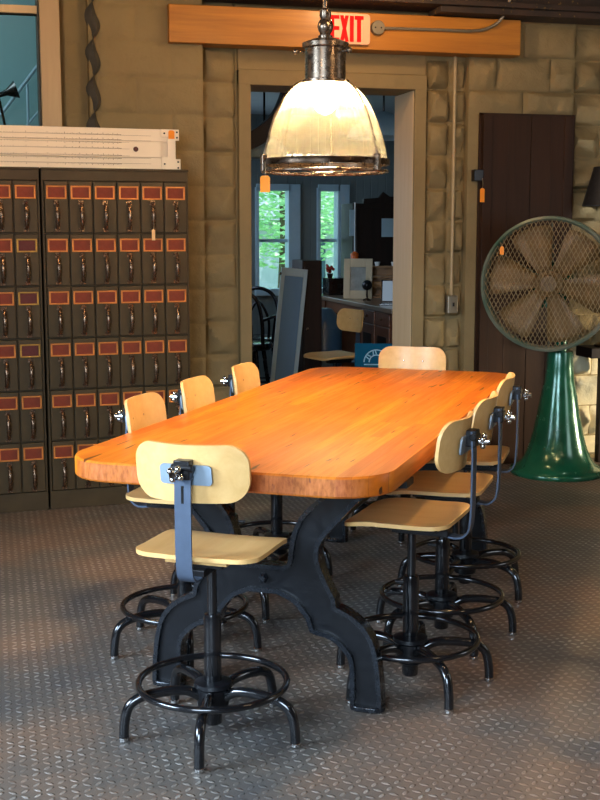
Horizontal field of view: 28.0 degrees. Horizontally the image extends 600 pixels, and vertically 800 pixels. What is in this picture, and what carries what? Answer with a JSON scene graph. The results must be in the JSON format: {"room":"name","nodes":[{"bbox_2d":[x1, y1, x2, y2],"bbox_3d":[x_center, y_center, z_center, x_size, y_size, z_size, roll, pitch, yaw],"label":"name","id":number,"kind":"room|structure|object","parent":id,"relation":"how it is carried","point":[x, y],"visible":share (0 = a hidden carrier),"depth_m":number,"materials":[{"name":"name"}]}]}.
{"room":"furniture showroom","nodes":[
{"label":"furniture showroom","id":0,"kind":"room"},
{"bbox_2d":[0,0,38,125],"bbox_3d":[-3.136,-1.615,7.846,4.730,4.000,2.350,-2,8,-14],"label":"wall","id":1,"kind":"structure","parent":0,"point":[18,57],"depth_m":9.10,"materials":[{"name":"teal paint"}]},
{"bbox_2d":[0,458,599,799],"bbox_3d":[-0.149,0.839,5.139,9.000,0.100,12.700,-2,8,-14],"label":"floor","id":2,"kind":"structure","parent":0,"point":[532,732],"depth_m":4.04,"materials":[{"name":"grey metal"}]},
{"bbox_2d":[0,81,19,124],"bbox_3d":[-1.904,-0.869,8.038,0.240,2.470,0.240,-2,8,-14],"label":"lamp","id":3,"kind":"object","parent":2,"relation":"on","point":[11,90],"visible":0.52,"depth_m":7.85,"materials":[{"name":"black metal"}]},
{"bbox_2d":[0,64,37,125],"bbox_3d":[-2.101,-1.258,8.975,0.791,2.978,0.200,-2,8,-14],"label":"stair rail","id":4,"kind":"object","parent":2,"relation":"on","point":[34,69],"visible":0.09,"depth_m":8.84,"materials":[{"name":"metal"}]},
{"bbox_2d":[0,167,48,512],"bbox_3d":[-1.605,-0.322,6.474,0.408,1.824,0.432,-3,9,-19],"label":"tall cabinet","id":5,"kind":"object","parent":2,"relation":"on","point":[23,438],"visible":1,"depth_m":6.34,"materials":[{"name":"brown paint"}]},
{"bbox_2d":[39,167,189,508],"bbox_3d":[-1.032,-0.349,6.670,0.791,1.824,0.432,-3,9,-19],"label":"tall cabinet","id":6,"kind":"object","parent":2,"relation":"on","point":[116,320],"visible":0.83,"depth_m":6.48,"materials":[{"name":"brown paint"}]},
{"bbox_2d":[0,125,180,169],"bbox_3d":[-1.387,-1.344,6.394,1.527,0.222,0.051,-3,9,-19],"label":"slide rule","id":7,"kind":"object","parent":6,"relation":"on","point":[20,146],"visible":0.99,"depth_m":6.46,"materials":[{"name":"beige"}]},
{"bbox_2d":[168,130,174,138],"bbox_3d":[-0.705,-1.456,6.592,0.034,0.046,0.002,-3,8,-18],"label":"price tag","id":8,"kind":"object","parent":7,"relation":"attached to","point":[171,132],"visible":1,"depth_m":6.59,"materials":[{"name":"orange paper"}]},
{"bbox_2d":[152,220,154,239],"bbox_3d":[-0.786,-0.914,6.447,0.018,0.115,0.004,-3,9,-19],"label":"price tag","id":9,"kind":"object","parent":6,"relation":"hanging from","point":[153,230],"visible":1,"depth_m":6.45,"materials":[{"name":"paper"}]},
{"bbox_2d":[110,392,261,667],"bbox_3d":[-0.401,0.443,4.309,0.538,0.910,0.539,2,8,14],"label":"stool","id":10,"kind":"object","parent":2,"relation":"on","point":[140,411],"visible":0.55,"depth_m":4.30,"materials":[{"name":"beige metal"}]},
{"bbox_2d":[118,440,300,773],"bbox_3d":[-0.244,0.550,3.549,0.527,0.910,0.540,3,8,18],"label":"stool","id":11,"kind":"object","parent":2,"relation":"on","point":[183,474],"visible":1,"depth_m":3.43,"materials":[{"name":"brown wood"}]},
{"bbox_2d":[170,375,280,622],"bbox_3d":[-0.286,0.370,4.821,0.533,0.910,0.536,2,8,14],"label":"stool","id":12,"kind":"object","parent":2,"relation":"on","point":[196,392],"visible":0.19,"depth_m":4.82,"materials":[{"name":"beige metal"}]},
{"bbox_2d":[252,293,276,385],"bbox_3d":[-0.429,-0.365,9.569,0.469,1.046,0.420,2,8,13],"label":"chair","id":13,"kind":"object","parent":2,"relation":"on","point":[262,345],"visible":0.27,"depth_m":9.42,"materials":[{"name":"black paint"}]},
{"bbox_2d":[252,286,277,382],"bbox_3d":[-0.304,-0.438,10.082,0.469,1.046,0.420,2,8,13],"label":"chair","id":14,"kind":"object","parent":2,"relation":"on","point":[268,336],"visible":0.23,"depth_m":9.87,"materials":[{"name":"black paint"}]},
{"bbox_2d":[220,362,332,577],"bbox_3d":[-0.107,0.306,5.279,0.541,0.910,0.522,2,8,14],"label":"stool","id":15,"kind":"object","parent":2,"relation":"on","point":[244,377],"visible":0.33,"depth_m":5.32,"materials":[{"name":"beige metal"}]},
{"bbox_2d":[270,267,307,382],"bbox_3d":[-0.100,-0.384,9.056,0.329,1.228,0.118,-1,8,-6],"label":"framed panel","id":16,"kind":"object","parent":2,"relation":"on","point":[293,281],"visible":0.71,"depth_m":9.04,"materials":[{"name":"blue paint"}]},
{"bbox_2d":[75,367,506,713],"bbox_3d":[0.161,0.429,4.815,1.030,0.817,2.685,3,8,18],"label":"work table","id":17,"kind":"object","parent":2,"relation":"on","point":[342,437],"visible":0.72,"depth_m":3.92,"materials":[{"name":"orange wood"}]},
{"bbox_2d":[292,259,321,372],"bbox_3d":[0.057,-0.454,9.385,0.155,1.270,0.351,-2,8,-14],"label":"cabinet","id":18,"kind":"object","parent":2,"relation":"on","point":[311,338],"visible":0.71,"depth_m":9.21,"materials":[{"name":"black wood"}]},
{"bbox_2d":[322,308,341,366],"bbox_3d":[0.197,-0.318,9.854,0.300,0.870,0.300,-2,8,-14],"label":"waste bin","id":19,"kind":"object","parent":2,"relation":"on","point":[331,334],"visible":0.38,"depth_m":9.70,"materials":[{"name":"blue metal"}]},
{"bbox_2d":[304,308,364,366],"bbox_3d":[0.256,-0.220,8.998,0.540,0.910,0.527,-5,9,-30],"label":"stool","id":20,"kind":"object","parent":2,"relation":"on","point":[352,320],"visible":0.44,"depth_m":9.00,"materials":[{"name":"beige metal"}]},
{"bbox_2d":[322,293,392,366],"bbox_3d":[0.740,-0.365,9.974,0.756,0.930,2.250,-2,8,-14],"label":"desk","id":21,"kind":"object","parent":2,"relation":"on","point":[377,324],"visible":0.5,"depth_m":9.40,"materials":[{"name":"brown wood"}]},
{"bbox_2d":[322,277,343,294],"bbox_3d":[0.311,-1.011,10.683,0.176,0.150,0.206,-2,8,-14],"label":"box","id":22,"kind":"object","parent":21,"relation":"on","point":[334,285],"visible":0.74,"depth_m":10.59,"materials":[{"name":"paint"}]},
{"bbox_2d":[326,264,334,277],"bbox_3d":[0.262,-1.140,10.616,0.083,0.124,0.080,-2,8,-14],"label":"potted plant","id":23,"kind":"object","parent":22,"relation":"on","point":[329,269],"visible":1,"depth_m":10.59,"materials":[{"name":"red plant"}]},
{"bbox_2d":[350,203,358,258],"bbox_3d":[0.465,-1.275,10.227,0.090,0.800,0.090,-2,8,-14],"label":"stand","id":24,"kind":"object","parent":21,"relation":"on","point":[354,255],"visible":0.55,"depth_m":10.19,"materials":[{"name":"grey metal"}]},
{"bbox_2d":[343,259,372,298],"bbox_3d":[0.489,-1.015,10.063,0.240,0.334,0.110,1,8,9],"label":"picture frame","id":25,"kind":"object","parent":21,"relation":"on","point":[356,271],"visible":0.9,"depth_m":10.04,"materials":[{"name":"beige wood"}]},
{"bbox_2d":[350,267,365,290],"bbox_3d":[0.485,-1.012,10.042,0.140,0.215,0.008,1,1,9],"label":"print","id":26,"kind":"object","parent":25,"relation":"attached to","point":[357,274],"depth_m":10.04},
{"bbox_2d":[362,280,371,300],"bbox_3d":[0.546,-0.895,9.801,0.084,0.167,0.084,-2,8,-14],"label":"globe ornament","id":27,"kind":"object","parent":21,"relation":"on","point":[366,285],"visible":1,"depth_m":9.77,"materials":[{"name":"brown metal"}]},
{"bbox_2d":[341,192,393,277],"bbox_3d":[0.852,-1.430,10.789,0.900,0.950,0.375,-2,8,-14],"label":"hutch","id":28,"kind":"object","parent":21,"relation":"on","point":[369,243],"visible":0.19,"depth_m":10.54,"materials":[{"name":"black wood"}]},
{"bbox_2d":[381,218,393,236],"bbox_3d":[0.794,-1.514,10.563,0.160,0.160,0.008,-2,8,-14],"label":"paper note","id":29,"kind":"object","parent":28,"relation":"attached to","point":[387,223],"visible":0.64,"depth_m":10.55,"materials":[{"name":"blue paper"}]},
{"bbox_2d":[372,266,392,297],"bbox_3d":[0.717,-1.008,10.247,0.300,0.267,0.160,0,8,3],"label":"desk organizer","id":30,"kind":"object","parent":21,"relation":"on","point":[380,273],"visible":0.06,"depth_m":10.30,"materials":[{"name":"brown wood"}]},
{"bbox_2d":[372,281,380,285],"bbox_3d":[0.717,-0.993,10.244,0.260,0.043,0.130,0,8,3],"label":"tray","id":31,"kind":"object","parent":30,"relation":"on","point":[374,283],"depth_m":10.18,"materials":[{"name":"brown wood"}]},
{"bbox_2d":[379,280,392,305],"bbox_3d":[0.749,-0.827,9.249,0.260,0.187,0.251,1,8,7],"label":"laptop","id":32,"kind":"object","parent":21,"relation":"on","point":[386,285],"visible":0.43,"depth_m":9.35,"materials":[{"name":"white plastic"}]},
{"bbox_2d":[355,343,391,367],"bbox_3d":[0.515,-0.026,8.305,0.280,0.728,0.083,1,8,5],"label":"sign","id":33,"kind":"object","parent":2,"relation":"on","point":[366,354],"visible":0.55,"depth_m":8.28,"materials":[{"name":"paint"}]},
{"bbox_2d":[350,346,458,543],"bbox_3d":[0.538,0.205,5.992,0.537,0.910,0.537,2,8,16],"label":"stool","id":34,"kind":"object","parent":2,"relation":"on","point":[397,357],"visible":0.34,"depth_m":6.11,"materials":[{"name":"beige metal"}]},
{"bbox_2d":[336,411,493,713],"bbox_3d":[0.361,0.490,3.974,0.536,0.910,0.534,3,9,22],"label":"stool","id":35,"kind":"object","parent":2,"relation":"on","point":[412,517],"visible":0.92,"depth_m":3.92,"materials":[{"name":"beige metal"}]},
{"bbox_2d":[375,391,516,660],"bbox_3d":[0.506,0.429,4.412,0.518,0.914,0.542,-6,10,-36],"label":"stool","id":36,"kind":"object","parent":2,"relation":"on","point":[443,600],"visible":0.88,"depth_m":4.42,"materials":[{"name":"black metal"}]},
{"bbox_2d":[397,372,530,603],"bbox_3d":[0.677,0.346,4.994,0.537,0.910,0.537,2,8,15],"label":"stool","id":37,"kind":"object","parent":2,"relation":"on","point":[464,561],"visible":0.6,"depth_m":4.96,"materials":[{"name":"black metal"}]},
{"bbox_2d":[481,216,599,481],"bbox_3d":[1.543,-0.333,7.412,0.810,1.584,0.580,3,8,18],"label":"pedestal fan","id":38,"kind":"object","parent":2,"relation":"on","point":[556,451],"visible":0.98,"depth_m":7.25,"materials":[{"name":"green metal"}]},
{"bbox_2d":[500,246,503,254],"bbox_3d":[1.210,-0.904,7.200,0.024,0.065,0.004,3,8,18],"label":"price tag","id":39,"kind":"object","parent":38,"relation":"hanging from","point":[501,247],"visible":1,"depth_m":7.20,"materials":[{"name":"orange paper"}]},
{"bbox_2d":[576,345,599,461],"bbox_3d":[2.335,0.022,7.827,1.100,0.765,0.210,-2,8,-14],"label":"console table","id":40,"kind":"object","parent":2,"relation":"on","point":[588,351],"visible":0.89,"depth_m":7.78,"materials":[{"name":"black wood"}]},
{"bbox_2d":[582,166,599,346],"bbox_3d":[1.949,-0.899,7.590,0.350,1.125,0.350,-2,8,-14],"label":"table lamp","id":41,"kind":"object","parent":40,"relation":"on","point":[592,196],"visible":1,"depth_m":7.46,"materials":[{"name":"brown metal"}]},
{"bbox_2d":[251,114,393,385],"bbox_3d":[0.638,-1.574,11.200,4.300,2.980,0.180,-2,8,-14],"label":"wall","id":42,"kind":"structure","parent":0,"point":[306,135],"depth_m":10.93,"materials":[{"name":"paint"}]},
{"bbox_2d":[254,184,300,295],"bbox_3d":[-0.217,-1.451,10.937,0.425,1.010,0.170,-2,8,-14],"label":"window","id":43,"kind":"structure","parent":42,"relation":"in","point":[292,240],"depth_m":10.88,"materials":[{"name":"blue paint"}]},
{"bbox_2d":[316,184,349,292],"bbox_3d":[0.287,-1.469,11.066,0.315,1.010,0.170,-2,8,-14],"label":"window","id":44,"kind":"structure","parent":42,"relation":"in","point":[341,192],"depth_m":10.99,"materials":[{"name":"blue paint"}]},
{"bbox_2d":[251,92,394,116],"bbox_3d":[0.355,-2.366,9.230,2.770,0.060,3.240,-2,8,-14],"label":"ceiling","id":45,"kind":"structure","parent":0,"point":[307,108],"depth_m":9.95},
{"bbox_2d":[251,92,286,159],"bbox_3d":[-0.245,-1.932,8.269,0.323,0.530,0.323,-2,8,-14],"label":"shade","id":46,"kind":"object","parent":45,"relation":"hanging from","point":[256,153],"visible":0.17,"depth_m":8.19,"materials":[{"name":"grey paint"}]},
{"bbox_2d":[347,96,394,140],"bbox_3d":[0.616,-2.103,8.835,0.545,0.350,0.545,-2,8,-14],"label":"shade","id":47,"kind":"object","parent":45,"relation":"hanging from","point":[386,120],"visible":0.58,"depth_m":8.70,"materials":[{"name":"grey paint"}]},
{"bbox_2d":[59,0,599,457],"bbox_3d":[-0.739,-1.006,7.181,9.000,2.980,0.450,-2,8,-14],"label":"wall","id":48,"kind":"structure","parent":0,"point":[143,80],"depth_m":7.23,"materials":[{"name":"beige stone"}]},
{"bbox_2d":[0,0,41,125],"bbox_3d":[-2.414,-1.793,6.606,1.926,1.260,0.240,-2,8,-14],"label":"window","id":49,"kind":"structure","parent":48,"relation":"in","point":[5,9],"depth_m":6.71,"materials":[{"name":"brown wood"}]},
{"bbox_2d":[38,0,61,126],"bbox_3d":[-1.413,-1.810,6.802,0.110,1.280,0.160,-2,8,-14],"label":"trim","id":50,"kind":"structure","parent":48,"relation":"attached to","point":[49,24],"depth_m":6.71,"materials":[{"name":"paint"}]},
{"bbox_2d":[84,0,100,127],"bbox_3d":[-1.156,-1.037,6.848,0.093,2.825,0.080,-2,8,-14],"label":"trim","id":51,"kind":"structure","parent":48,"relation":"attached to","point":[90,16],"depth_m":6.71,"materials":[{"name":"black metal"}]},
{"bbox_2d":[237,49,426,363],"bbox_3d":[0.162,-0.838,7.497,1.170,2.560,0.361,-2,8,-14],"label":"trim","id":52,"kind":"structure","parent":48,"relation":"attached to","point":[258,70],"depth_m":7.23,"materials":[{"name":"beige paint"}]},
{"bbox_2d":[167,4,520,57],"bbox_3d":[0.282,-2.167,7.090,2.143,0.209,0.150,-2,8,-14],"label":"timber beam","id":53,"kind":"structure","parent":48,"relation":"attached to","point":[205,25],"depth_m":6.97,"materials":[{"name":"brown wood"}]},
{"bbox_2d":[330,12,369,45],"bbox_3d":[0.274,-2.159,6.993,0.275,0.175,0.034,-2,8,-14],"label":"exit sign","id":54,"kind":"object","parent":53,"relation":"attached to","point":[352,28],"visible":0.64,"depth_m":6.99,"materials":[{"name":"white plastic"}]},
{"bbox_2d":[370,20,384,35],"bbox_3d":[0.455,-2.179,7.037,0.084,0.084,0.035,-2,8,-14],"label":"junction box","id":55,"kind":"object","parent":53,"relation":"attached to","point":[377,27],"visible":1,"depth_m":7.03,"materials":[{"name":"metal"}]},
{"bbox_2d":[202,0,599,24],"bbox_3d":[0.905,-2.386,7.139,4.540,0.195,0.280,-2,8,-14],"label":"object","id":56,"kind":"structure","parent":48,"relation":"attached to","point":[580,12],"depth_m":7.12,"materials":[{"name":"wood"}]},
{"bbox_2d":[392,91,413,346],"bbox_3d":[0.671,-0.752,7.666,0.047,2.343,0.355,-2,8,-14],"label":"trim","id":57,"kind":"structure","parent":48,"relation":"attached to","point":[404,103],"depth_m":7.60,"materials":[{"name":"paint"}]},
{"bbox_2d":[445,295,457,312],"bbox_3d":[0.951,-0.599,7.519,0.068,0.110,0.058,-2,8,-14],"label":"switch box","id":58,"kind":"object","parent":48,"relation":"attached to","point":[451,300],"visible":1,"depth_m":7.50,"materials":[{"name":"metal"}]},
{"bbox_2d":[449,56,456,294],"bbox_3d":[0.947,-1.371,7.423,0.022,1.455,0.022,-2,8,-14],"label":"conduit","id":59,"kind":"object","parent":48,"relation":"attached to","point":[455,57],"visible":1,"depth_m":7.41,"materials":[{"name":"grey metal"}]},
{"bbox_2d":[471,113,574,463],"bbox_3d":[1.390,-0.685,7.644,0.682,2.215,0.104,-2,8,-15],"label":"door","id":60,"kind":"structure","parent":48,"relation":"in","point":[526,161],"depth_m":7.54,"materials":[{"name":"wood"}]},
{"bbox_2d":[480,178,484,201],"bbox_3d":[1.125,-1.293,7.412,0.030,0.145,0.004,-2,8,-14],"label":"price tag","id":61,"kind":"object","parent":60,"relation":"hanging from","point":[482,190],"visible":1,"depth_m":7.42,"materials":[{"name":"orange paper"}]},
{"bbox_2d":[568,346,597,453],"bbox_3d":[2.341,-0.009,8.029,1.279,0.722,0.157,-2,8,-14],"label":"wall","id":62,"kind":"structure","parent":0,"point":[586,386],"depth_m":7.90,"materials":[{"name":"stone"}]},
{"bbox_3d":[-0.149,-2.706,4.638,9.000,1.100,12.700,-2,8,-14],"label":"ceiling","id":63,"kind":"structure","parent":0,"visible":0},
{"bbox_2d":[260,0,389,175],"bbox_3d":[0.091,-1.495,4.538,0.509,1.270,0.498,-2,8,-14],"label":"pendant lamp","id":64,"kind":"object","parent":63,"relation":"hanging from","point":[325,55],"visible":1,"depth_m":4.53,"materials":[{"name":"clear glass"}]},
{"bbox_2d":[260,165,269,191],"bbox_3d":[-0.131,-0.838,4.520,0.037,0.112,0.004,0,8,0],"label":"price tag","id":65,"kind":"object","parent":64,"relation":"hanging from","point":[264,179],"visible":1,"depth_m":4.52,"materials":[{"name":"orange paper"}]},
{"bbox_2d":[385,0,510,32],"bbox_3d":[0.874,-2.338,7.118,0.782,0.310,0.106,-1,8,-7],"label":"conduit","id":66,"kind":"object","parent":63,"relation":"attached to","point":[502,17],"visible":0.97,"depth_m":7.14,"materials":[{"name":"grey metal"}]},
{"bbox_3d":[-1.085,-1.804,9.184,0.080,4.000,3.760,-2,8,-14],"label":"wall partition","id":67,"kind":"structure","parent":0,"visible":0},
{"bbox_2d":[251,93,299,149],"bbox_3d":[-0.221,-1.907,8.018,1.019,0.530,0.100,-2,8,-14],"label":"brace","id":68,"kind":"object","parent":67,"relation":"attached to","point":[259,134],"visible":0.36,"depth_m":7.98,"materials":[{"name":"black wood"}]},
{"label":"outside","id":69,"kind":"structure","parent":0,"visible":0},
{"bbox_3d":[-1.569,-1.988,26.014,22.000,0.250,28.800,-2,8,-14],"label":"ground","id":70,"kind":"structure","parent":69,"visible":0},
{"bbox_2d":[259,191,333,287],"bbox_3d":[-0.220,-3.354,17.730,3.108,4.788,3.036,-2,8,-14],"label":"leafy tree","id":71,"kind":"object","parent":70,"relation":"on","point":[280,232],"visible":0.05,"depth_m":17.52,"materials":[{"name":"green plant"}]},
{"bbox_2d":[259,192,333,287],"bbox_3d":[-0.838,-3.289,25.395,4.800,2.500,3.600,-2,8,-14],"label":"house","id":72,"kind":"structure","parent":70,"relation":"on","point":[268,277],"depth_m":24.02,"materials":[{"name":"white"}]},
{"bbox_2d":[323,192,333,226],"bbox_3d":[1.611,-4.038,21.750,3.082,5.016,3.105,-2,8,-14],"label":"leafy tree","id":73,"kind":"object","parent":70,"relation":"on","point":[330,192],"visible":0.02,"depth_m":21.74,"materials":[{"name":"green plant"}]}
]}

